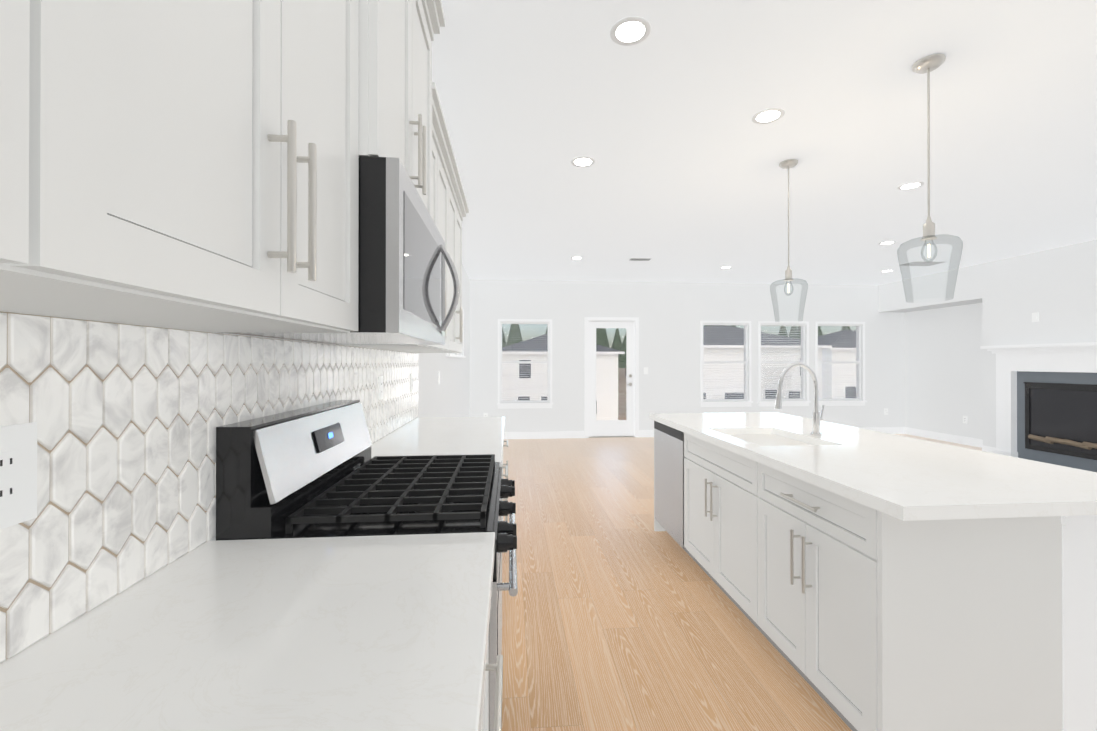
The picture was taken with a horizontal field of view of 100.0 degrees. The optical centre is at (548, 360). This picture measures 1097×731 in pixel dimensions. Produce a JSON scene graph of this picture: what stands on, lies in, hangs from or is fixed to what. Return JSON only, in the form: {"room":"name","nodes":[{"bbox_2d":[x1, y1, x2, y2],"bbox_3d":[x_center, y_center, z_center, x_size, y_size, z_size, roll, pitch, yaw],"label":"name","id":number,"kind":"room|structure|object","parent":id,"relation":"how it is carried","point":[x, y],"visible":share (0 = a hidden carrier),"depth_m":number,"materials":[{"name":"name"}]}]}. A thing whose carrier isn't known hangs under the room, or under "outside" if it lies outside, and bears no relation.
{"room":"kitchen","nodes":[
{"label":"kitchen","id":0,"kind":"room"},
{"bbox_2d":[209,264,469,540],"bbox_3d":[-0.929,-0.046,2.048,0.140,2.740,11.640,0,0,-5],"label":"wall","id":1,"kind":"structure","parent":0,"point":[448,395],"depth_m":5.06,"materials":[{"name":"paint"}]},
{"bbox_2d":[0,0,29,269],"bbox_3d":[-0.488,-0.596,-0.055,0.383,1.055,0.772,0,0,-5],"label":"upper cabinet","id":2,"kind":"object","parent":1,"relation":"attached to","point":[14,118],"visible":1,"depth_m":0.33,"materials":[{"name":"paint"}]},
{"bbox_2d":[0,0,358,332],"bbox_3d":[-0.551,-0.593,0.694,0.383,1.055,0.732,0,0,-5],"label":"upper cabinet","id":3,"kind":"object","parent":1,"relation":"attached to","point":[193,165],"visible":1,"depth_m":0.54,"materials":[{"name":"paint"}]},
{"bbox_2d":[0,312,418,663],"bbox_3d":[-0.772,0.171,1.092,0.010,0.470,4.630,0,0,-5],"label":"tile backsplash","id":4,"kind":"structure","parent":1,"relation":"attached to","point":[128,418],"depth_m":0.81,"materials":[{"name":"tile"}]},
{"bbox_2d":[0,422,36,528],"bbox_3d":[-0.722,0.154,0.609,0.009,0.135,0.085,0,0,-5],"label":"outlet","id":5,"kind":"object","parent":4,"relation":"attached to","point":[18,473],"visible":1,"depth_m":0.63,"materials":[{"name":"white plastic"}]},
{"bbox_2d":[378,376,382,399],"bbox_3d":[-0.872,0.140,2.393,0.009,0.120,0.075,0,0,-5],"label":"outlet","id":6,"kind":"object","parent":4,"relation":"attached to","point":[380,387],"visible":1,"depth_m":2.38,"materials":[{"name":"white plastic"}]},
{"bbox_2d":[410,374,412,391],"bbox_3d":[-0.935,0.147,3.150,0.009,0.120,0.075,0,0,-5],"label":"outlet","id":7,"kind":"object","parent":4,"relation":"attached to","point":[411,382],"visible":0.98,"depth_m":3.13,"materials":[{"name":"white plastic"}]},
{"bbox_2d":[341,82,456,349],"bbox_3d":[-0.678,-0.588,2.213,0.383,1.055,0.775,0,0,-5],"label":"upper cabinet","id":8,"kind":"object","parent":1,"relation":"attached to","point":[444,164],"visible":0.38,"depth_m":2.26,"materials":[{"name":"paint"}]},
{"bbox_2d":[359,0,444,217],"bbox_3d":[-0.594,-0.923,1.446,0.423,0.890,0.771,0,0,-5],"label":"upper cabinet","id":9,"kind":"object","parent":1,"relation":"attached to","point":[396,37],"visible":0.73,"depth_m":1.33,"materials":[{"name":"paint"}]},
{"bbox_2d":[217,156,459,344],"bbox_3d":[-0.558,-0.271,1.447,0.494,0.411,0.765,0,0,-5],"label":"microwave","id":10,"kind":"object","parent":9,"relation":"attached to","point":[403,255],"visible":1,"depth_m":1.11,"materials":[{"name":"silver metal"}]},
{"bbox_2d":[391,166,468,352],"bbox_3d":[-0.742,-0.586,2.983,0.383,1.055,0.770,0,0,-5],"label":"upper cabinet","id":11,"kind":"object","parent":1,"relation":"attached to","point":[458,208],"visible":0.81,"depth_m":2.94,"materials":[{"name":"paint"}]},
{"bbox_2d":[446,308,465,357],"bbox_3d":[-1.156,-0.400,5.848,0.040,0.708,1.780,0,0,-5],"label":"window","id":12,"kind":"structure","parent":1,"relation":"in","point":[461,356],"depth_m":6.54,"materials":[{"name":"white"}]},
{"bbox_2d":[470,279,904,437],"bbox_3d":[2.616,-0.026,8.255,8.240,2.740,0.140,0,0,-5],"label":"wall","id":13,"kind":"structure","parent":0,"point":[671,315],"depth_m":8.14,"materials":[{"name":"paint"}]},
{"bbox_2d":[500,324,549,401],"bbox_3d":[-0.410,0.023,8.011,0.855,1.398,0.070,0,0,-5],"label":"window unit","id":14,"kind":"structure","parent":13,"relation":"in","point":[547,361],"depth_m":8.01,"materials":[{"name":"white plastic"}]},
{"bbox_2d":[500,322,549,402],"bbox_3d":[-0.405,0.022,7.953,0.849,1.394,0.037,0,0,-5],"label":"window blind","id":15,"kind":"object","parent":14,"relation":"attached to","point":[515,323],"visible":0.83,"depth_m":7.94,"materials":[{"name":"white plastic"}]},
{"bbox_2d":[497,319,552,408],"bbox_3d":[-0.402,0.051,7.912,0.967,1.535,0.040,0,0,-5],"label":"window","id":16,"kind":"structure","parent":13,"relation":"in","point":[520,405],"depth_m":7.91,"materials":[{"name":"white"}]},
{"bbox_2d":[504,431,583,438],"bbox_3d":[-0.345,1.281,7.925,1.945,0.125,0.014,0,0,-5],"label":"baseboard","id":17,"kind":"structure","parent":13,"relation":"attached to","point":[534,434],"depth_m":7.94,"materials":[{"name":"white wood"}]},
{"bbox_2d":[584,317,638,437],"bbox_3d":[1.103,0.290,8.117,0.964,2.107,0.157,0,0,-5],"label":"door","id":18,"kind":"structure","parent":13,"relation":"attached to","point":[599,428],"depth_m":8.08,"materials":[{"name":"white wood"}]},
{"bbox_2d":[703,325,747,399],"bbox_3d":[3.166,0.024,8.310,0.853,1.398,0.070,0,0,-5],"label":"window unit","id":19,"kind":"structure","parent":13,"relation":"in","point":[745,383],"depth_m":8.31,"materials":[{"name":"white plastic"}]},
{"bbox_2d":[703,323,747,400],"bbox_3d":[3.171,0.023,8.252,0.847,1.394,0.037,0,0,-5],"label":"window blind","id":20,"kind":"object","parent":19,"relation":"attached to","point":[725,363],"visible":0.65,"depth_m":8.24,"materials":[{"name":"white plastic"}]},
{"bbox_2d":[700,321,752,406],"bbox_3d":[3.175,0.051,8.211,0.965,1.535,0.040,0,0,-5],"label":"window","id":21,"kind":"structure","parent":13,"relation":"in","point":[727,404],"depth_m":8.21,"materials":[{"name":"white"}]},
{"bbox_2d":[639,427,904,436],"bbox_3d":[4.090,1.282,8.296,5.015,0.125,0.014,0,0,-5],"label":"baseboard","id":22,"kind":"structure","parent":13,"relation":"attached to","point":[891,430],"depth_m":8.46,"materials":[{"name":"white wood"}]},
{"bbox_2d":[761,327,804,399],"bbox_3d":[4.245,0.025,8.401,0.868,1.398,0.070,0,0,-5],"label":"window unit","id":23,"kind":"structure","parent":13,"relation":"in","point":[802,352],"depth_m":8.40,"materials":[{"name":"white plastic"}]},
{"bbox_2d":[761,324,805,400],"bbox_3d":[4.250,0.023,8.342,0.862,1.394,0.037,0,0,-5],"label":"window blind","id":24,"kind":"object","parent":23,"relation":"attached to","point":[783,325],"visible":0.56,"depth_m":8.34,"materials":[{"name":"white plastic"}]},
{"bbox_2d":[758,321,810,405],"bbox_3d":[4.253,0.052,8.301,0.980,1.535,0.040,0,0,-5],"label":"window","id":25,"kind":"structure","parent":13,"relation":"in","point":[784,403],"depth_m":8.30,"materials":[{"name":"white"}]},
{"bbox_2d":[818,326,860,398],"bbox_3d":[5.324,0.025,8.491,0.873,1.398,0.070,0,0,-5],"label":"window unit","id":26,"kind":"structure","parent":13,"relation":"in","point":[858,346],"depth_m":8.49,"materials":[{"name":"white plastic"}]},
{"bbox_2d":[818,324,861,399],"bbox_3d":[5.329,0.024,8.432,0.867,1.394,0.037,0,0,-5],"label":"window blind","id":27,"kind":"object","parent":26,"relation":"attached to","point":[840,363],"visible":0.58,"depth_m":8.42,"materials":[{"name":"white plastic"}]},
{"bbox_2d":[815,322,866,405],"bbox_3d":[5.332,0.052,8.391,0.985,1.535,0.040,0,0,-5],"label":"window","id":28,"kind":"structure","parent":13,"relation":"in","point":[846,403],"depth_m":8.39,"materials":[{"name":"white"}]},
{"bbox_2d":[502,434,981,730],"bbox_3d":[3.107,1.375,2.381,8.240,0.100,11.920,0,0,-5],"label":"floor","id":29,"kind":"structure","parent":0,"point":[619,613],"depth_m":2.32,"materials":[{"name":"brown wood"}]},
{"bbox_2d":[216,400,517,730],"bbox_3d":[-0.446,0.737,1.453,0.684,1.170,0.765,0,0,-5],"label":"range","id":30,"kind":"object","parent":29,"relation":"on","point":[314,471],"visible":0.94,"depth_m":1.19,"materials":[{"name":"black metal"}]},
{"bbox_2d":[481,632,502,730],"bbox_3d":[-0.407,0.882,0.695,0.671,0.875,0.744,0,0,-5],"label":"base cabinet","id":31,"kind":"object","parent":29,"relation":"on","point":[498,666],"visible":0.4,"depth_m":0.80,"materials":[{"name":"paint"}]},
{"bbox_2d":[502,465,507,520],"bbox_3d":[-0.535,0.887,2.221,0.671,0.875,0.775,0,0,-5],"label":"base cabinet","id":32,"kind":"object","parent":29,"relation":"on","point":[505,475],"visible":0.12,"depth_m":2.24,"materials":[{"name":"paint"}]},
{"bbox_2d":[370,417,504,466],"bbox_3d":[-0.579,0.431,2.611,0.648,0.040,1.557,0,0,-5],"label":"countertop","id":33,"kind":"structure","parent":32,"relation":"on","point":[419,436],"depth_m":2.43,"materials":[{"name":"stone"}]},
{"bbox_2d":[502,440,507,520],"bbox_3d":[-0.599,0.889,2.990,0.671,0.875,0.770,0,0,-5],"label":"base cabinet","id":34,"kind":"object","parent":29,"relation":"on","point":[506,445],"visible":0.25,"depth_m":3.05,"materials":[{"name":"paint"}]},
{"bbox_2d":[649,416,1096,730],"bbox_3d":[1.312,0.888,2.521,0.860,0.876,2.239,0,0,-5],"label":"kitchen island","id":35,"kind":"object","parent":29,"relation":"on","point":[866,579],"depth_m":1.45,"materials":[{"name":"paint"}]},
{"bbox_2d":[649,412,1096,523],"bbox_3d":[1.412,0.430,2.498,1.044,0.040,2.350,0,0,-5],"label":"island countertop","id":36,"kind":"structure","parent":35,"relation":"on","point":[908,478],"depth_m":1.71,"materials":[{"name":"white stone"}]},
{"bbox_2d":[729,432,812,443],"bbox_3d":[1.204,0.547,2.525,0.432,0.218,0.612,0,0,-5],"label":"sink","id":37,"kind":"object","parent":36,"relation":"in","point":[757,437],"depth_m":2.67,"materials":[{"name":"white ceramic"}]},
{"bbox_2d":[775,362,824,435],"bbox_3d":[1.392,0.209,2.542,0.294,0.402,0.056,0,0,-5],"label":"faucet","id":38,"kind":"object","parent":36,"relation":"on","point":[817,418],"visible":1,"depth_m":2.53,"materials":[{"name":"silver metal"}]},
{"bbox_2d":[980,342,1096,471],"bbox_3d":[6.007,0.562,5.440,0.648,1.545,1.970,0,0,-5],"label":"fireplace","id":39,"kind":"object","parent":29,"relation":"on","point":[1046,403],"visible":0.85,"depth_m":5.76,"materials":[{"name":"white"}]},
{"bbox_2d":[431,0,1096,284],"bbox_3d":[3.107,-1.465,2.390,8.240,0.100,11.920,0,0,-5],"label":"ceiling","id":40,"kind":"structure","parent":0,"point":[683,177],"depth_m":2.89,"materials":[{"name":"white paint"}]},
{"bbox_2d":[571,256,582,259],"bbox_3d":[0.385,-1.400,6.266,0.176,0.004,0.176,0,0,-5],"label":"recessed light","id":41,"kind":"object","parent":40,"relation":"in","point":[576,258],"visible":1,"depth_m":6.29,"materials":[{"name":"white plastic"}]},
{"bbox_2d":[571,156,594,166],"bbox_3d":[0.244,-1.410,3.264,0.176,0.004,0.176,0,0,-5],"label":"recessed light","id":42,"kind":"object","parent":40,"relation":"in","point":[583,161],"visible":1,"depth_m":3.25,"materials":[{"name":"white plastic"}]},
{"bbox_2d":[610,16,650,45],"bbox_3d":[0.352,-1.414,1.979,0.176,0.004,0.176,0,0,-5],"label":"recessed light","id":43,"kind":"object","parent":40,"relation":"in","point":[630,30],"visible":1,"depth_m":1.97,"materials":[{"name":"white plastic"}]},
{"bbox_2d":[628,258,651,260],"bbox_3d":[1.262,-1.398,6.340,0.300,0.007,0.150,0,0,-5],"label":"ceiling vent","id":44,"kind":"object","parent":40,"relation":"in","point":[639,259],"visible":0.98,"depth_m":6.33,"materials":[{"name":"white metal"}]},
{"bbox_2d":[752,108,784,123],"bbox_3d":[1.268,-1.412,2.657,0.176,0.004,0.176,0,0,-5],"label":"recessed light","id":45,"kind":"object","parent":40,"relation":"in","point":[768,115],"visible":1,"depth_m":2.65,"materials":[{"name":"white plastic"}]},
{"bbox_2d":[771,159,807,319],"bbox_3d":[1.708,-0.847,3.274,0.240,1.129,0.240,0,0,-5],"label":"pendant light","id":46,"kind":"object","parent":40,"relation":"hanging from","point":[788,164],"visible":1,"depth_m":3.27,"materials":[{"name":"clear glass"}]},
{"bbox_2d":[879,241,895,244],"bbox_3d":[4.033,-1.403,5.478,0.176,0.004,0.176,0,0,-5],"label":"recessed light","id":47,"kind":"object","parent":40,"relation":"in","point":[887,243],"visible":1,"depth_m":5.46,"materials":[{"name":"white plastic"}]},
{"bbox_2d":[897,182,923,189],"bbox_3d":[2.917,-1.409,3.708,0.176,0.004,0.176,0,0,-5],"label":"recessed light","id":48,"kind":"object","parent":40,"relation":"in","point":[911,185],"visible":1,"depth_m":3.71,"materials":[{"name":"white plastic"}]},
{"bbox_2d":[897,261,947,265],"bbox_3d":[5.363,-1.397,6.612,0.500,0.007,0.300,0,0,-5],"label":"ceiling vent","id":49,"kind":"object","parent":40,"relation":"in","point":[923,263],"visible":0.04,"depth_m":6.58,"materials":[{"name":"white metal"}]},
{"bbox_2d":[898,54,962,300],"bbox_3d":[1.800,-0.850,2.178,0.240,1.129,0.240,0,0,-5],"label":"pendant light","id":50,"kind":"object","parent":40,"relation":"hanging from","point":[928,64],"visible":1,"depth_m":2.17,"materials":[{"name":"clear glass"}]},
{"bbox_2d":[878,264,981,312],"bbox_3d":[6.412,-1.148,7.567,0.510,0.500,1.870,0,0,-5],"label":"soffit beam","id":51,"kind":"structure","parent":0,"point":[967,290],"depth_m":7.39,"materials":[{"name":"paint"}]},
{"bbox_2d":[904,303,982,439],"bbox_3d":[6.742,-0.028,7.521,0.140,2.740,2.010,0,0,-5],"label":"wall","id":52,"kind":"structure","parent":0,"point":[943,361],"depth_m":7.71,"materials":[{"name":"paint"}]},
{"bbox_2d":[963,416,967,423],"bbox_3d":[6.679,0.941,7.377,0.009,0.120,0.075,0,0,-5],"label":"outlet","id":53,"kind":"object","parent":52,"relation":"attached to","point":[965,419],"visible":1,"depth_m":7.37,"materials":[{"name":"white plastic"}]},
{"bbox_2d":[982,239,1096,447],"bbox_3d":[6.897,-0.047,1.764,0.510,2.740,9.770,0,0,-5],"label":"wall","id":54,"kind":"structure","parent":0,"point":[1056,288],"depth_m":5.93,"materials":[{"name":"paint"}]},
{"bbox_2d":[905,427,995,450],"bbox_3d":[6.661,1.279,7.565,0.014,0.125,1.840,0,0,-5],"label":"baseboard","id":55,"kind":"structure","parent":54,"relation":"attached to","point":[975,442],"depth_m":7.65,"materials":[{"name":"white wood"}]},
{"bbox_2d":[1032,312,1038,321],"bbox_3d":[6.287,-0.563,5.944,0.009,0.120,0.075,0,0,-5],"label":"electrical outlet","id":56,"kind":"object","parent":54,"relation":"attached to","point":[1035,317],"visible":1,"depth_m":5.94,"materials":[{"name":"white plastic"}]},
{"label":"outside","id":57,"kind":"structure","parent":0,"visible":0},
{"bbox_2d":[618,368,625,419],"bbox_3d":[39.133,1.568,137.532,400.000,7.600,251.400,0,0,-5],"label":"ground","id":58,"kind":"structure","parent":57,"point":[621,399],"depth_m":70.46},
{"bbox_2d":[502,334,624,419],"bbox_3d":[0.311,1.324,40.149,10.400,7.450,9.820,0,0,-5],"label":"house","id":59,"kind":"structure","parent":58,"relation":"on","point":[604,379],"depth_m":35.82,"materials":[{"name":"white wood"}]},
{"bbox_2d":[502,324,849,376],"bbox_3d":[17.919,-3.222,104.001,192.796,16.960,40.239,0,0,-5],"label":"trees","id":60,"kind":"object","parent":58,"relation":"on","point":[615,345],"visible":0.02,"depth_m":103.83,"materials":[{"name":"green plant"}]},
{"bbox_2d":[703,325,831,398],"bbox_3d":[12.969,1.008,35.187,11.200,7.450,9.820,0,0,-5],"label":"house","id":61,"kind":"structure","parent":58,"relation":"on","point":[714,334],"depth_m":30.79,"materials":[{"name":"white wood"}]},
{"bbox_2d":[818,330,855,397],"bbox_3d":[25.524,1.096,39.247,10.300,7.500,9.820,0,0,-5],"label":"house","id":62,"kind":"structure","parent":58,"relation":"on","point":[836,353],"depth_m":34.51,"materials":[{"name":"white wood"}]},
{"bbox_3d":[-0.344,0.879,-0.054,0.671,0.875,0.760,0,0,-5],"label":"base cabinet","id":63,"kind":"object","parent":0,"visible":0},
{"bbox_2d":[0,532,494,730],"bbox_3d":[-0.355,0.422,-0.061,0.648,0.040,2.264,0,0,-5],"label":"countertop","id":64,"kind":"structure","parent":63,"relation":"on","point":[372,633],"depth_m":0.65,"materials":[{"name":"stone"}]}
]}

